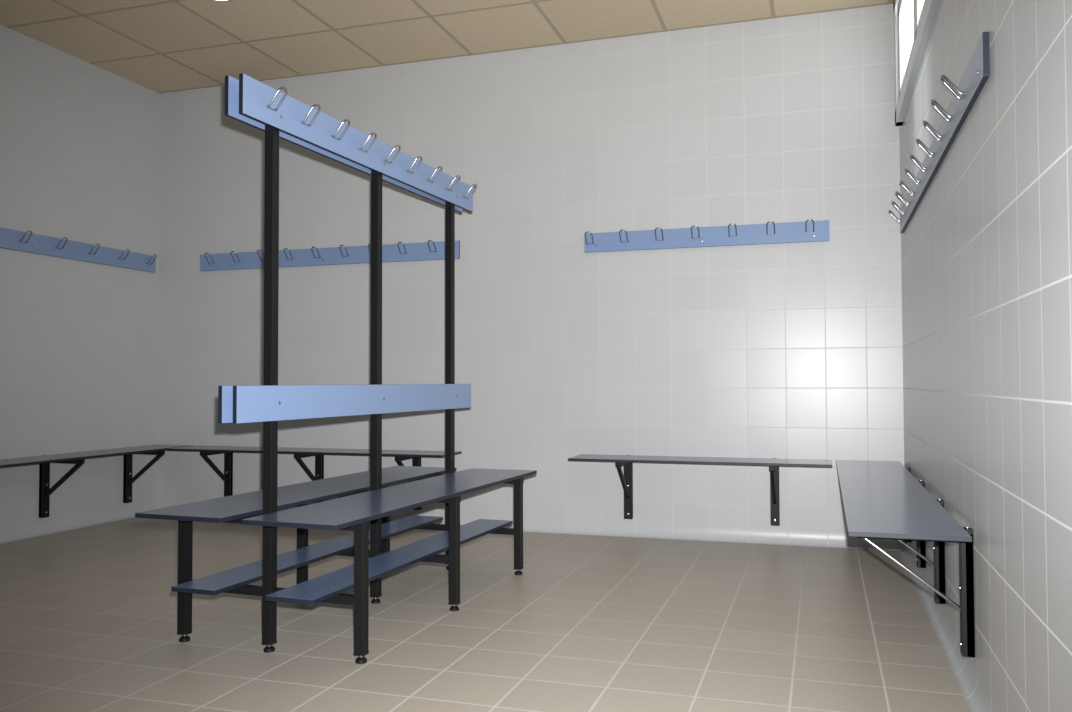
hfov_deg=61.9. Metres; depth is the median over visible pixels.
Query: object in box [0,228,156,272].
hook rail
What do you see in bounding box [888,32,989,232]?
hook rail
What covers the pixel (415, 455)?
bench
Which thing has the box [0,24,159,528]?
wall
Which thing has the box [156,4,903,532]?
wall
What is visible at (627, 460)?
bench
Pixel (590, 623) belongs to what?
floor
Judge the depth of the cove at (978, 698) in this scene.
2.98 m
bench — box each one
[0,444,193,517]
[135,73,536,663]
[167,445,461,509]
[568,454,831,525]
[836,460,974,657]
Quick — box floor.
[0,517,970,711]
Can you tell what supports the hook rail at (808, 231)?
attached to the wall at (564, 351)
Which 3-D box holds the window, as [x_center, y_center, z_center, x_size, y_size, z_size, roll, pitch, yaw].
[1.622,-1.579,3.720,0.094,0.675,2.090,-1,-2,18]
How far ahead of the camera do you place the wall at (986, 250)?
2.17 m
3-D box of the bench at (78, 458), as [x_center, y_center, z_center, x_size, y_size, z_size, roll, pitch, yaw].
[-3.119,0.754,4.383,0.334,0.376,3.884,-1,-2,18]
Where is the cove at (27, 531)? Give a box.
[0,501,155,543]
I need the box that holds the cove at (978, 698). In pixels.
[899,542,998,711]
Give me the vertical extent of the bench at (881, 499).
0.376 m
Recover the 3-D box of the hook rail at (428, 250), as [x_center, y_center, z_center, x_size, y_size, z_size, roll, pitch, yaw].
[-1.419,-0.662,5.903,1.947,0.117,0.077,-1,-2,18]
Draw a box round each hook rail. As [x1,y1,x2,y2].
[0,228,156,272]
[200,240,459,270]
[584,219,828,252]
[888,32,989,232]
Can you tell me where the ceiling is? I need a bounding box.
[0,0,892,92]
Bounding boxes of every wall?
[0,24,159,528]
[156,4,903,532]
[899,0,1071,711]
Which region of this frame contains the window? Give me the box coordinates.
[893,0,940,125]
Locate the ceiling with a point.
(160, 46)
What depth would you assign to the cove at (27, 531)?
5.57 m
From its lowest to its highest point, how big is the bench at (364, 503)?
1.912 m

